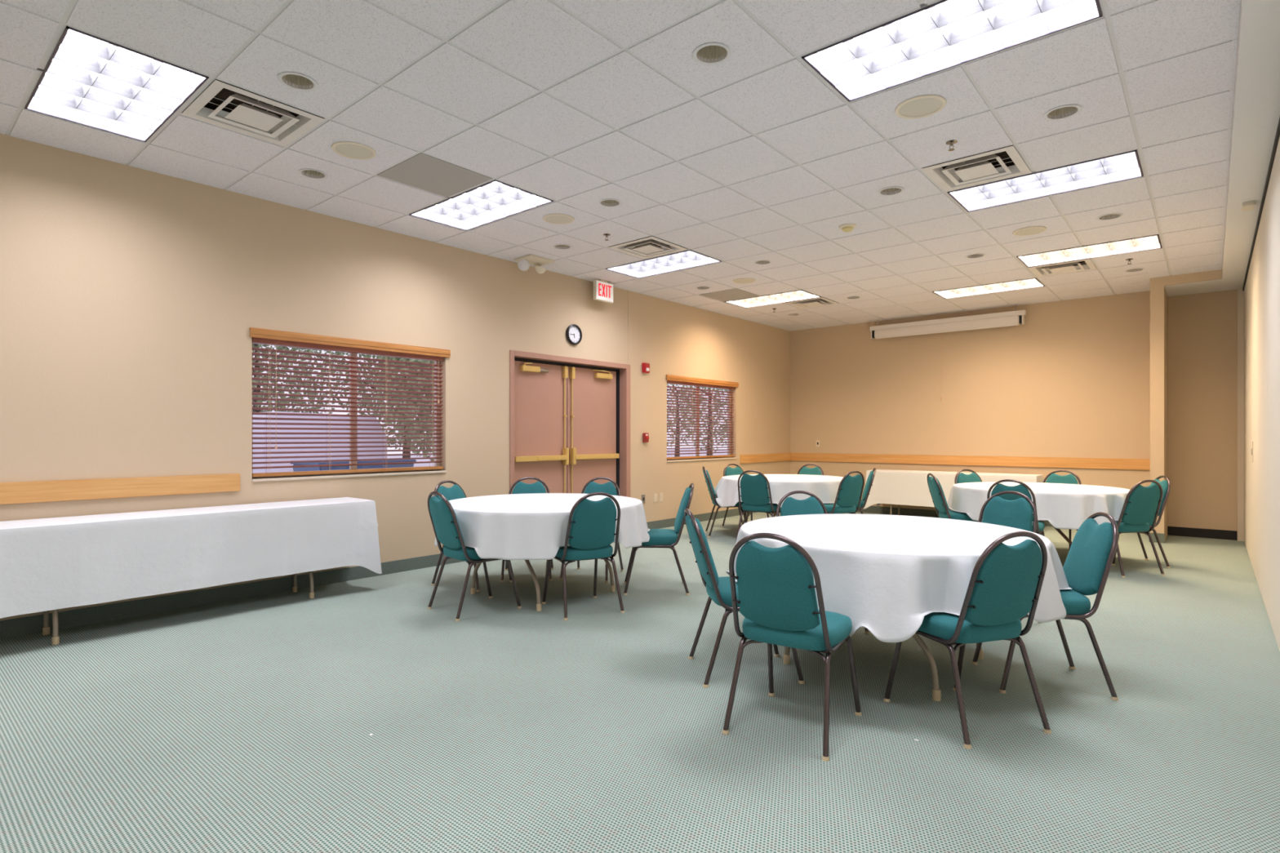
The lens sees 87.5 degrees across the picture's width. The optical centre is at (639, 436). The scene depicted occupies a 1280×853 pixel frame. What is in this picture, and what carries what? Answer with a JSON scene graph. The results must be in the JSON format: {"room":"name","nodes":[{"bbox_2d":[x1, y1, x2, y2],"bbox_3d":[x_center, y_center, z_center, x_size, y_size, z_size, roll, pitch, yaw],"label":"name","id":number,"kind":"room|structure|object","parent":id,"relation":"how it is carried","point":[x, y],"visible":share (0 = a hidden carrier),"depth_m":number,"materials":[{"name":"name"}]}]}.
{"room":"community hall","nodes":[
{"label":"community hall","id":0,"kind":"room"},
{"bbox_2d":[0,133,790,621],"bbox_3d":[-1.933,-0.488,6.729,0.150,3.514,14.131,0,0,40],"label":"wall","id":1,"kind":"structure","parent":0,"point":[131,297],"depth_m":5.23,"materials":[{"name":"paint"}]},
{"bbox_2d":[0,473,239,504],"bbox_3d":[-4.785,0.358,3.253,0.021,0.136,5.140,0,0,40],"label":"rail","id":2,"kind":"object","parent":1,"relation":"attached to","point":[19,492],"visible":1,"depth_m":4.60,"materials":[{"name":"brown wood"}]},
{"bbox_2d":[252,342,446,481],"bbox_3d":[-2.543,-0.215,5.994,0.154,1.152,1.760,0,0,40],"label":"window","id":3,"kind":"structure","parent":1,"relation":"in","point":[351,354],"depth_m":6.02,"materials":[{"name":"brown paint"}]},
{"bbox_2d":[249,327,450,477],"bbox_3d":[-2.508,-0.265,5.977,0.101,1.183,1.816,0,0,40],"label":"window blind","id":4,"kind":"object","parent":3,"relation":"attached to","point":[264,336],"visible":0.94,"depth_m":5.86,"materials":[{"name":"brown wood"}]},
{"bbox_2d":[0,508,757,639],"bbox_3d":[-1.872,1.212,6.677,0.009,0.113,14.131,0,0,40],"label":"baseboard","id":5,"kind":"structure","parent":1,"relation":"attached to","point":[22,626],"depth_m":5.08,"materials":[{"name":"rubber"}]},
{"bbox_2d":[509,350,630,497],"bbox_3d":[-0.823,0.169,8.020,0.162,2.200,1.970,0,0,40],"label":"door","id":6,"kind":"structure","parent":1,"relation":"in","point":[570,417],"depth_m":8.00,"materials":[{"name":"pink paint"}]},
{"bbox_2d":[565,324,582,345],"bbox_3d":[-0.780,-1.206,7.934,0.040,0.244,0.244,0,0,40],"label":"wall clock","id":7,"kind":"object","parent":1,"relation":"attached to","point":[573,332],"visible":1,"depth_m":7.93,"materials":[{"name":"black plastic"}]},
{"bbox_2d":[666,383,737,462],"bbox_3d":[0.906,-0.215,10.038,0.154,1.152,1.790,0,0,40],"label":"window","id":8,"kind":"structure","parent":1,"relation":"in","point":[696,387],"depth_m":10.06,"materials":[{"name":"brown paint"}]},
{"bbox_2d":[666,374,738,459],"bbox_3d":[0.942,-0.265,10.021,0.101,1.183,1.846,0,0,40],"label":"window blind","id":9,"kind":"object","parent":8,"relation":"attached to","point":[676,380],"visible":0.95,"depth_m":9.94,"materials":[{"name":"brown wood"}]},
{"bbox_2d":[740,453,791,463],"bbox_3d":[2.167,0.370,11.404,0.021,0.140,1.696,0,0,40],"label":"rail","id":10,"kind":"object","parent":1,"relation":"attached to","point":[757,458],"visible":1,"depth_m":11.33,"materials":[{"name":"brown wood"}]},
{"bbox_2d":[0,0,1240,331],"bbox_3d":[0.355,-1.905,4.778,5.863,0.020,14.131,0,0,40],"label":"ceiling","id":11,"kind":"structure","parent":0,"point":[538,42],"depth_m":4.15,"materials":[{"name":"tile"}]},
{"bbox_2d":[277,71,317,91],"bbox_3d":[-1.827,-1.965,3.570,0.192,0.151,0.192,0,0,40],"label":"recessed light","id":12,"kind":"object","parent":11,"relation":"in","point":[297,78],"visible":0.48,"depth_m":3.62,"materials":[{"name":"paint"}]},
{"bbox_2d":[297,168,328,179],"bbox_3d":[-2.359,-1.965,4.825,0.192,0.151,0.192,0,0,40],"label":"recessed light","id":13,"kind":"object","parent":11,"relation":"in","point":[312,171],"visible":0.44,"depth_m":4.88,"materials":[{"name":"paint"}]},
{"bbox_2d":[331,141,376,159],"bbox_3d":[-1.895,-1.890,4.429,0.274,0.011,0.274,0,0,40],"label":"ceiling speaker","id":14,"kind":"object","parent":11,"relation":"attached to","point":[354,150],"visible":1,"depth_m":4.41,"materials":[{"name":"beige plastic"}]},
{"bbox_2d":[335,143,372,158],"bbox_3d":[-1.895,-1.887,4.429,0.226,0.006,0.226,0,0,40],"label":"grille","id":15,"kind":"object","parent":14,"relation":"attached to","point":[352,150],"depth_m":4.42,"materials":[{"name":"beige plastic"}]},
{"bbox_2d":[514,253,555,273],"bbox_3d":[-1.129,-1.825,7.171,0.280,0.140,0.352,0,0,40],"label":"emergency light","id":16,"kind":"object","parent":11,"relation":"attached to","point":[524,262],"visible":1,"depth_m":7.11,"materials":[{"name":"beige plastic"}]},
{"bbox_2d":[542,213,574,224],"bbox_3d":[-0.708,-1.890,5.821,0.274,0.011,0.274,0,0,40],"label":"ceiling speaker","id":17,"kind":"object","parent":11,"relation":"attached to","point":[557,219],"visible":1,"depth_m":5.81,"materials":[{"name":"beige plastic"}]},
{"bbox_2d":[545,215,571,223],"bbox_3d":[-0.708,-1.887,5.821,0.226,0.006,0.226,0,0,40],"label":"grille","id":18,"kind":"object","parent":17,"relation":"attached to","point":[549,219],"depth_m":5.82,"materials":[{"name":"beige plastic"}]},
{"bbox_2d":[593,279,613,303],"bbox_3d":[-0.443,-1.768,8.132,0.055,0.255,0.310,0,0,40],"label":"exit sign","id":19,"kind":"object","parent":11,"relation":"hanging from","point":[602,290],"visible":1,"depth_m":8.10,"materials":[{"name":"beige plastic"}]},
{"bbox_2d":[598,198,622,207],"bbox_3d":[-0.244,-1.965,5.425,0.192,0.151,0.192,0,0,40],"label":"recessed light","id":20,"kind":"object","parent":11,"relation":"in","point":[608,201],"visible":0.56,"depth_m":5.49,"materials":[{"name":"paint"}]},
{"bbox_2d":[0,0,1238,328],"bbox_3d":[0.355,-1.903,4.778,5.863,0.013,14.131,0,0,40],"label":"grid","id":21,"kind":"object","parent":11,"relation":"attached to","point":[1104,5],"visible":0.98,"depth_m":3.85,"materials":[{"name":"paint"}]},
{"bbox_2d":[24,25,208,142],"bbox_3d":[-2.918,-1.943,3.700,1.187,0.099,0.578,0,0,40],"label":"fluorescent troffer","id":22,"kind":"object","parent":21,"relation":"attached to","point":[87,79],"visible":0.77,"depth_m":3.70,"materials":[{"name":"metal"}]},
{"bbox_2d":[181,79,325,146],"bbox_3d":[-2.290,-1.952,3.966,0.582,0.137,0.582,0,0,40],"label":"air diffuser","id":23,"kind":"object","parent":21,"relation":"attached to","point":[221,104],"visible":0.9,"depth_m":3.97,"materials":[{"name":"metal"}]},
{"bbox_2d":[377,152,492,197],"bbox_3d":[-1.499,-1.902,4.893,0.586,0.011,0.586,0,0,40],"label":"panel","id":24,"kind":"object","parent":21,"relation":"attached to","point":[423,171],"visible":1,"depth_m":4.87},
{"bbox_2d":[408,179,553,231],"bbox_3d":[-1.335,-1.943,5.555,1.187,0.099,0.578,0,0,40],"label":"fluorescent troffer","id":25,"kind":"object","parent":21,"relation":"attached to","point":[494,200],"visible":0.78,"depth_m":5.59,"materials":[{"name":"plastic"}]},
{"bbox_2d":[607,235,688,259],"bbox_3d":[0.083,-1.952,6.748,0.582,0.137,0.582,0,0,40],"label":"air diffuser","id":26,"kind":"object","parent":21,"relation":"attached to","point":[651,246],"visible":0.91,"depth_m":6.74,"materials":[{"name":"metal"}]},
{"bbox_2d":[605,246,721,278],"bbox_3d":[0.247,-1.943,7.410,1.187,0.099,0.578,0,0,40],"label":"fluorescent troffer","id":27,"kind":"object","parent":21,"relation":"attached to","point":[687,259],"visible":0.73,"depth_m":7.45,"materials":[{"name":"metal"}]},
{"bbox_2d":[699,288,759,301],"bbox_3d":[1.202,-1.902,8.999,0.586,0.011,0.586,0,0,40],"label":"panel","id":28,"kind":"object","parent":21,"relation":"attached to","point":[731,294],"visible":1,"depth_m":8.98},
{"bbox_2d":[724,289,821,307],"bbox_3d":[1.829,-1.943,9.265,1.187,0.099,0.578,0,0,40],"label":"fluorescent troffer","id":29,"kind":"object","parent":21,"relation":"attached to","point":[798,295],"visible":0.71,"depth_m":9.31,"materials":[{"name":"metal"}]},
{"bbox_2d":[785,297,839,308],"bbox_3d":[2.457,-1.952,9.531,0.582,0.137,0.582,0,0,40],"label":"air diffuser","id":30,"kind":"object","parent":21,"relation":"attached to","point":[820,301],"visible":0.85,"depth_m":9.52,"materials":[{"name":"metal"}]},
{"bbox_2d":[801,0,1102,102],"bbox_3d":[1.447,-1.943,3.181,1.187,0.099,0.578,0,0,40],"label":"fluorescent troffer","id":31,"kind":"object","parent":21,"relation":"attached to","point":[941,35],"visible":0.88,"depth_m":3.26,"materials":[{"name":"plastic"}]},
{"bbox_2d":[921,145,1031,191],"bbox_3d":[2.402,-1.952,4.770,0.582,0.137,0.582,0,0,40],"label":"air diffuser","id":32,"kind":"object","parent":21,"relation":"attached to","point":[1004,162],"visible":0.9,"depth_m":4.79,"materials":[{"name":"metal"}]},
{"bbox_2d":[932,277,1044,298],"bbox_3d":[4.476,-1.943,8.611,1.187,0.099,0.578,0,0,40],"label":"fluorescent troffer","id":33,"kind":"object","parent":21,"relation":"attached to","point":[1033,282],"visible":0.69,"depth_m":8.65,"materials":[{"name":"plastic"}]},
{"bbox_2d":[946,149,1143,212],"bbox_3d":[3.030,-1.943,5.036,1.187,0.099,0.578,0,0,40],"label":"fluorescent troffer","id":34,"kind":"object","parent":21,"relation":"attached to","point":[1124,166],"visible":0.8,"depth_m":5.05,"materials":[{"name":"plastic"}]},
{"bbox_2d":[1028,258,1097,277],"bbox_3d":[4.776,-1.952,7.553,0.582,0.137,0.582,0,0,40],"label":"air diffuser","id":35,"kind":"object","parent":21,"relation":"attached to","point":[1086,264],"visible":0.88,"depth_m":7.56,"materials":[{"name":"metal"}]},
{"bbox_2d":[1016,234,1161,267],"bbox_3d":[4.612,-1.943,6.892,1.187,0.099,0.578,0,0,40],"label":"fluorescent troffer","id":36,"kind":"object","parent":21,"relation":"attached to","point":[1151,242],"visible":0.72,"depth_m":6.92,"materials":[{"name":"plastic"}]},
{"bbox_2d":[692,42,731,65],"bbox_3d":[0.356,-1.965,3.311,0.192,0.151,0.192,0,0,40],"label":"recessed light","id":37,"kind":"object","parent":11,"relation":"in","point":[710,51],"visible":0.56,"depth_m":3.37,"materials":[{"name":"paint"}]},
{"bbox_2d":[839,223,856,231],"bbox_3d":[1.870,-1.871,6.025,0.150,0.048,0.150,0,0,40],"label":"smoke detector","id":38,"kind":"object","parent":11,"relation":"attached to","point":[845,227],"visible":1,"depth_m":5.99,"materials":[{"name":"beige plastic"}]},
{"bbox_2d":[877,186,904,195],"bbox_3d":[1.938,-1.965,5.166,0.192,0.151,0.192,0,0,40],"label":"recessed light","id":39,"kind":"object","parent":11,"relation":"in","point":[889,189],"visible":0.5,"depth_m":5.22,"materials":[{"name":"paint"}]},
{"bbox_2d":[894,94,946,119],"bbox_3d":[1.611,-1.890,3.843,0.274,0.011,0.274,0,0,40],"label":"ceiling speaker","id":40,"kind":"object","parent":11,"relation":"attached to","point":[922,106],"visible":1,"depth_m":3.83,"materials":[{"name":"beige plastic"}]},
{"bbox_2d":[899,97,942,116],"bbox_3d":[1.611,-1.887,3.843,0.226,0.006,0.226,0,0,40],"label":"grille","id":41,"kind":"object","parent":40,"relation":"attached to","point":[915,107],"depth_m":3.83,"materials":[{"name":"beige plastic"}]},
{"bbox_2d":[1012,226,1046,235],"bbox_3d":[3.589,-1.890,6.162,0.274,0.011,0.274,0,0,40],"label":"ceiling speaker","id":42,"kind":"object","parent":11,"relation":"attached to","point":[1032,230],"visible":1,"depth_m":6.14,"materials":[{"name":"beige plastic"}]},
{"bbox_2d":[1015,227,1043,235],"bbox_3d":[3.589,-1.887,6.162,0.226,0.006,0.226,0,0,40],"label":"grille","id":43,"kind":"object","parent":42,"relation":"attached to","point":[1024,231],"depth_m":6.15,"materials":[{"name":"beige plastic"}]},
{"bbox_2d":[1043,104,1081,120],"bbox_3d":[2.470,-1.965,3.911,0.192,0.151,0.192,0,0,40],"label":"recessed light","id":44,"kind":"object","parent":11,"relation":"in","point":[1064,109],"visible":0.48,"depth_m":3.96,"materials":[{"name":"paint"}]},
{"bbox_2d":[0,511,1279,852],"bbox_3d":[0.411,1.308,4.730,6.330,0.080,14.331,0,0,40],"label":"floor","id":45,"kind":"structure","parent":0,"point":[243,725],"depth_m":2.91,"materials":[{"name":"carpet"}]},
{"bbox_2d":[42,571,314,644],"bbox_3d":[-3.159,0.899,4.738,0.457,0.738,2.430,0,0,40],"label":"folding table","id":46,"kind":"object","parent":45,"relation":"on","point":[46,629],"visible":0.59,"depth_m":4.27,"materials":[{"name":"beige metal"}]},
{"bbox_2d":[0,497,382,618],"bbox_3d":[-3.155,0.831,4.730,0.556,0.606,2.543,0,0,40],"label":"tablecloth","id":47,"kind":"object","parent":46,"relation":"on","point":[51,563],"visible":1,"depth_m":4.44,"materials":[{"name":"white fabric"}]},
{"bbox_2d":[431,480,511,591],"bbox_3d":[-1.463,0.829,5.778,0.582,0.878,0.463,0,0,28],"label":"banquet chair","id":48,"kind":"object","parent":45,"relation":"on","point":[455,491],"visible":0.23,"depth_m":5.82,"materials":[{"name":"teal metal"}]},
{"bbox_2d":[427,491,521,621],"bbox_3d":[-1.235,0.829,4.908,0.582,0.878,0.463,0,0,-43],"label":"banquet chair","id":49,"kind":"object","parent":45,"relation":"on","point":[446,526],"visible":0.84,"depth_m":4.74,"materials":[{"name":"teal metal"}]},
{"bbox_2d":[500,476,553,582],"bbox_3d":[-1.026,0.829,6.129,0.463,0.878,0.582,0,0,-7],"label":"banquet chair","id":50,"kind":"object","parent":45,"relation":"on","point":[521,487],"visible":0.36,"depth_m":6.34,"materials":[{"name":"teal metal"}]},
{"bbox_2d":[471,560,614,611],"bbox_3d":[-0.783,0.901,5.426,1.584,0.735,1.584,0,0,40],"label":"round table","id":51,"kind":"object","parent":45,"relation":"on","point":[528,564],"visible":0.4,"depth_m":5.35,"materials":[{"name":"metal"}]},
{"bbox_2d":[434,493,649,559],"bbox_3d":[-0.777,0.689,5.450,1.702,0.319,1.710,0,0,40],"label":"tablecloth","id":52,"kind":"object","parent":51,"relation":"on","point":[511,526],"visible":0.7,"depth_m":4.71,"materials":[{"name":"white fabric"}]},
{"bbox_2d":[542,492,624,620],"bbox_3d":[-0.419,0.829,4.915,0.463,0.878,0.582,0,0,-27],"label":"banquet chair","id":53,"kind":"object","parent":45,"relation":"on","point":[593,528],"visible":0.89,"depth_m":4.73,"materials":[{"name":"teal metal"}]},
{"bbox_2d":[559,476,623,582],"bbox_3d":[-0.429,0.829,6.123,0.463,0.878,0.582,0,0,13],"label":"banquet chair","id":54,"kind":"object","parent":45,"relation":"on","point":[590,486],"visible":0.25,"depth_m":6.33,"materials":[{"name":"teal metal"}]},
{"bbox_2d":[623,483,693,595],"bbox_3d":[0.156,0.829,5.562,0.582,0.878,0.463,0,0,-1],"label":"banquet chair","id":55,"kind":"object","parent":45,"relation":"on","point":[659,538],"visible":0.84,"depth_m":5.37,"materials":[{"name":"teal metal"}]},
{"bbox_2d":[702,466,746,537],"bbox_3d":[1.099,0.829,8.623,0.582,0.878,0.463,0,0,0],"label":"banquet chair","id":56,"kind":"object","parent":45,"relation":"on","point":[707,477],"visible":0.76,"depth_m":8.46,"materials":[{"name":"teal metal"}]},
{"bbox_2d":[684,508,804,688],"bbox_3d":[0.535,0.829,3.619,0.582,0.878,0.463,0,0,-6],"label":"banquet chair","id":57,"kind":"object","parent":45,"relation":"on","point":[718,588],"visible":0.7,"depth_m":3.45,"materials":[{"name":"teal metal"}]},
{"bbox_2d":[721,463,768,527],"bbox_3d":[1.460,0.829,9.275,0.463,0.878,0.582,0,0,-33],"label":"banquet chair","id":58,"kind":"object","parent":45,"relation":"on","point":[738,470],"visible":0.26,"depth_m":9.42,"materials":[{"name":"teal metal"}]},
{"bbox_2d":[734,470,781,544],"bbox_3d":[1.433,0.829,7.953,0.463,0.878,0.582,0,0,30],"label":"banquet chair","id":59,"kind":"object","parent":45,"relation":"on","point":[754,490],"visible":0.88,"depth_m":7.77,"materials":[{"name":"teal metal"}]},
{"bbox_2d":[741,511,776,525],"bbox_3d":[1.859,0.901,8.562,1.584,0.735,1.584,0,0,40],"label":"round table","id":60,"kind":"object","parent":45,"relation":"on","point":[748,513],"visible":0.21,"depth_m":8.49,"materials":[{"name":"beige metal"}]},
{"bbox_2d":[714,474,843,507],"bbox_3d":[1.846,0.706,8.543,1.768,0.354,1.712,0,0,-41],"label":"tablecloth","id":61,"kind":"object","parent":60,"relation":"on","point":[824,487],"visible":0.61,"depth_m":7.88,"materials":[{"name":"white fabric"}]},
{"bbox_2d":[721,533,862,761],"bbox_3d":[0.669,0.829,2.928,0.463,0.878,0.582,0,0,33],"label":"banquet chair","id":62,"kind":"object","parent":45,"relation":"on","point":[777,601],"visible":1,"depth_m":2.75,"materials":[{"name":"teal fabric"}]},
{"bbox_2d":[797,463,823,475],"bbox_3d":[2.285,0.829,9.260,0.463,0.878,0.582,0,0,32],"label":"banquet chair","id":63,"kind":"object","parent":45,"relation":"on","point":[803,470],"visible":0.22,"depth_m":9.44,"materials":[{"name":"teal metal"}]},
{"bbox_2d":[776,490,869,634],"bbox_3d":[1.199,0.829,4.527,0.463,0.878,0.582,0,0,-12],"label":"banquet chair","id":64,"kind":"object","parent":45,"relation":"on","point":[812,504],"visible":0.2,"depth_m":4.74,"materials":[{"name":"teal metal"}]},
{"bbox_2d":[823,471,864,514],"bbox_3d":[2.286,0.829,7.785,0.463,0.878,0.582,0,0,-30],"label":"banquet chair","id":65,"kind":"object","parent":45,"relation":"on","point":[850,491],"visible":0.8,"depth_m":7.59,"materials":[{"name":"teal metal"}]},
{"bbox_2d":[854,467,875,514],"bbox_3d":[2.630,0.829,8.331,0.582,0.878,0.463,0,0,15],"label":"banquet chair","id":66,"kind":"object","parent":45,"relation":"on","point":[871,477],"visible":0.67,"depth_m":8.12,"materials":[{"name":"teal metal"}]},
{"bbox_2d":[782,633,983,701],"bbox_3d":[1.380,0.901,3.778,1.584,0.735,1.584,0,0,40],"label":"round table","id":67,"kind":"object","parent":45,"relation":"on","point":[936,692],"visible":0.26,"depth_m":3.24,"materials":[{"name":"beige metal"}]},
{"bbox_2d":[726,513,1071,642],"bbox_3d":[1.380,0.718,3.774,1.763,0.377,1.756,0,0,40],"label":"tablecloth","id":68,"kind":"object","parent":67,"relation":"on","point":[885,573],"visible":0.66,"depth_m":3.10,"materials":[{"name":"white fabric"}]},
{"bbox_2d":[890,504,900,515],"bbox_3d":[4.588,0.902,9.913,2.300,0.732,0.450,0,0,40],"label":"folding table","id":69,"kind":"object","parent":45,"relation":"on","point":[899,513],"visible":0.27,"depth_m":10.55,"materials":[{"name":"beige metal"}]},
{"bbox_2d":[863,469,1043,520],"bbox_3d":[4.593,0.854,9.902,2.410,0.640,0.567,0,0,40],"label":"tablecloth","id":70,"kind":"object","parent":69,"relation":"on","point":[891,486],"visible":0.53,"depth_m":10.04,"materials":[{"name":"white fabric"}]},
{"bbox_2d":[926,473,977,521],"bbox_3d":[3.342,0.829,7.022,0.582,0.878,0.463,0,0,7],"label":"banquet chair","id":71,"kind":"object","parent":45,"relation":"on","point":[940,502],"visible":0.64,"depth_m":6.94,"materials":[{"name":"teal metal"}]},
{"bbox_2d":[883,531,1051,749],"bbox_3d":[1.468,0.829,3.007,0.463,0.878,0.582,0,0,-19],"label":"banquet chair","id":72,"kind":"object","parent":45,"relation":"on","point":[1005,585],"visible":0.87,"depth_m":2.81,"materials":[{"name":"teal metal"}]},
{"bbox_2d":[954,469,982,484],"bbox_3d":[3.944,0.829,7.670,0.463,0.878,0.582,0,0,-16],"label":"banquet chair","id":73,"kind":"object","parent":45,"relation":"on","point":[973,477],"visible":0.22,"depth_m":7.88,"materials":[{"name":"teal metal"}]},
{"bbox_2d":[977,490,1041,623],"bbox_3d":[2.413,0.829,4.596,0.582,0.878,0.463,0,0,-36],"label":"banquet chair","id":74,"kind":"object","parent":45,"relation":"on","point":[1016,513],"visible":0.41,"depth_m":4.69,"materials":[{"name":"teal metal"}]},
{"bbox_2d":[986,479,1044,536],"bbox_3d":[3.523,0.829,6.266,0.463,0.878,0.582,0,0,39],"label":"banquet chair","id":75,"kind":"object","parent":45,"relation":"on","point":[1023,488],"visible":0.33,"depth_m":6.06,"materials":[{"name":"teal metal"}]},
{"bbox_2d":[971,511,1118,700],"bbox_3d":[2.101,0.829,3.471,0.582,0.878,0.463,0,0,9],"label":"banquet chair","id":76,"kind":"object","parent":45,"relation":"on","point":[1087,565],"visible":0.67,"depth_m":3.31,"materials":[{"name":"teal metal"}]},
{"bbox_2d":[1039,470,1081,551],"bbox_3d":[4.681,0.829,7.530,0.582,0.878,0.463,0,0,-44],"label":"banquet chair","id":77,"kind":"object","parent":45,"relation":"on","point":[1052,477],"visible":0.23,"depth_m":7.67,"materials":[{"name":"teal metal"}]},
{"bbox_2d":[1051,524,1077,545],"bbox_3d":[4.142,0.901,6.955,1.584,0.735,1.584,0,0,40],"label":"round table","id":78,"kind":"object","parent":45,"relation":"on","point":[1059,531],"visible":0.09,"depth_m":6.47,"materials":[{"name":"brown metal"}]},
{"bbox_2d":[947,481,1129,529],"bbox_3d":[4.137,0.691,6.952,1.748,0.324,1.761,0,0,40],"label":"tablecloth","id":79,"kind":"object","parent":78,"relation":"on","point":[1065,506],"visible":0.67,"depth_m":6.22,"materials":[{"name":"white fabric"}]},
{"bbox_2d":[1111,480,1164,577],"bbox_3d":[4.510,0.829,6.271,0.463,0.878,0.582,0,0,-12],"label":"banquet chair","id":80,"kind":"object","parent":45,"relation":"on","point":[1141,505],"visible":0.7,"depth_m":6.06,"materials":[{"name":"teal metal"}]},
{"bbox_2d":[1137,475,1170,568],"bbox_3d":[4.928,0.829,6.708,0.582,0.878,0.463,0,0,14],"label":"banquet chair","id":81,"kind":"object","parent":45,"relation":"on","point":[1166,485],"visible":0.34,"depth_m":6.50,"materials":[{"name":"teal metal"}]},
{"bbox_2d":[790,288,1237,531],"bbox_3d":[5.039,-0.488,10.148,6.320,3.514,0.120,0,0,40],"label":"wall","id":82,"kind":"structure","parent":0,"point":[1073,380],"depth_m":9.47,"materials":[{"name":"paint"}]},
{"bbox_2d":[870,304,1026,401],"bbox_3d":[4.663,-1.214,10.278,2.240,1.355,0.170,0,0,40],"label":"projection screen","id":83,"kind":"object","parent":82,"relation":"attached to","point":[1015,317],"visible":1,"depth_m":10.15,"materials":[{"name":"white metal"}]},
{"bbox_2d":[791,453,1150,470],"bbox_3d":[4.676,0.368,10.364,5.146,0.144,0.021,0,0,40],"label":"rail","id":84,"kind":"object","parent":82,"relation":"attached to","point":[1013,461],"visible":0.97,"depth_m":9.96,"materials":[{"name":"brown wood"}]},
{"bbox_2d":[857,506,1149,532],"bbox_3d":[4.689,1.212,10.361,5.194,0.113,0.009,0,0,40],"label":"baseboard","id":85,"kind":"structure","parent":82,"relation":"attached to","point":[877,509],"depth_m":10.71,"materials":[{"name":"rubber"}]},
{"bbox_2d":[1167,526,1237,540],"bbox_3d":[7.026,1.212,8.366,0.667,0.113,0.012,0,0,40],"label":"baseboard","id":86,"kind":"structure","parent":82,"relation":"attached to","point":[1171,531],"depth_m":8.35,"materials":[{"name":"black plastic"}]},
{"bbox_2d":[1237,288,1244,541],"bbox_3d":[7.310,-0.262,8.079,0.138,3.060,0.081,0,0,40],"label":"trim","id":87,"kind":"structure","parent":82,"relation":"attached to","point":[1240,292],"depth_m":8.07,"materials":[{"name":"beige paint"}]},
{"bbox_2d":[1150,276,1167,540],"bbox_3d":[6.446,-0.313,8.303,0.133,3.164,0.861,0,0,40],"label":"wall pillar","id":88,"kind":"structure","parent":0,"point":[1158,296],"depth_m":7.99,"materials":[{"name":"paint"}]},
{"bbox_2d":[1164,269,1222,285],"bbox_3d":[6.425,-1.848,7.775,0.519,0.114,0.030,0,0,40],"label":"wall header","id":89,"kind":"structure","parent":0,"point":[1214,274],"depth_m":7.76,"materials":[{"name":"paint"}]},
{"bbox_2d":[1164,0,1279,297],"bbox_3d":[2.505,-1.858,2.944,0.825,0.134,14.131,0,0,40],"label":"soffit","id":90,"kind":"structure","parent":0,"point":[1256,101],"depth_m":3.94,"materials":[{"name":"white paint"}]},
{"bbox_2d":[1244,136,1279,651],"bbox_3d":[2.747,-0.241,2.684,0.080,3.020,14.050,0,0,40],"label":"wall","id":91,"kind":"structure","parent":0,"point":[1262,286],"depth_m":5.04,"materials":[{"name":"paint"}]},
{"bbox_2d":[1242,117,1279,290],"bbox_3d":[2.759,-1.772,2.707,0.092,0.040,14.100,0,0,40],"label":"trim","id":92,"kind":"structure","parent":91,"relation":"attached to","point":[1277,133],"depth_m":4.84,"materials":[{"name":"black paint"}]},
{"label":"outside","id":93,"kind":"structure","parent":0,"visible":0},
{"bbox_2d":[386,448,727,466],"bbox_3d":[-6.683,1.429,31.987,39.840,0.080,80.000,0,0,40],"label":"ground","id":94,"kind":"structure","parent":93,"point":[423,464],"depth_m":47.23,"materials":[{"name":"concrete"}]},
{"bbox_2d":[253,343,346,413],"bbox_3d":[-12.194,-2.007,21.144,5.190,6.799,5.209,0,0,45],"label":"tree","id":95,"kind":"object","parent":94,"relation":"on","point":[255,345],"visible":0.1,"depth_m":21.06,"materials":[{"name":"green plant"}]},
{"bbox_2d":[253,411,386,473],"bbox_3d":[-9.046,0.379,18.559,2.070,2.019,3.300,0,0,40],"label":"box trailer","id":96,"kind":"object","parent":94,"relation":"on","point":[281,469],"visible":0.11,"depth_m":17.45,"materials":[{"name":"metal"}]},
{"bbox_2d":[290,457,417,471],"bbox_3d":[-4.629,0.874,10.849,1.060,0.970,1.620,0,0,40],"label":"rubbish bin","id":97,"kind":"object","parent":94,"relation":"on","point":[400,465],"visible":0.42,"depth_m":10.44,"materials":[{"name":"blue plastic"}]},
{"bbox_2d":[329,351,434,457],"bbox_3d":[-8.777,-2.237,25.090,5.278,7.259,5.208,0,0,40],"label":"tree","id":98,"kind":"object","parent":94,"relation":"on","point":[367,356],"visible":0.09,"depth_m":24.22,"materials":[{"name":"green plant"}]},
{"bbox_2d":[372,355,434,461],"bbox_3d":[-5.584,-1.530,18.652,3.511,5.846,3.582,0,0,37],"label":"tree","id":99,"kind":"object","parent":94,"relation":"on","point":[380,357],"visible":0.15,"depth_m":17.82,"materials":[{"name":"green plant"}]},
{"bbox_2d":[666,383,702,457],"bbox_3d":[2.180,-1.462,39.172,3.008,5.711,2.994,0,0,40],"label":"tree","id":100,"kind":"object","parent":94,"relation":"on","point":[676,385],"visible":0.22,"depth_m":39.03,"materials":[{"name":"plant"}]},
{"bbox_2d":[679,385,727,455],"bbox_3d":[3.218,-1.199,31.167,2.791,5.185,2.880,0,0,40],"label":"tree","id":101,"kind":"object","parent":94,"relation":"on","point":[704,388],"visible":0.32,"depth_m":31.02,"materials":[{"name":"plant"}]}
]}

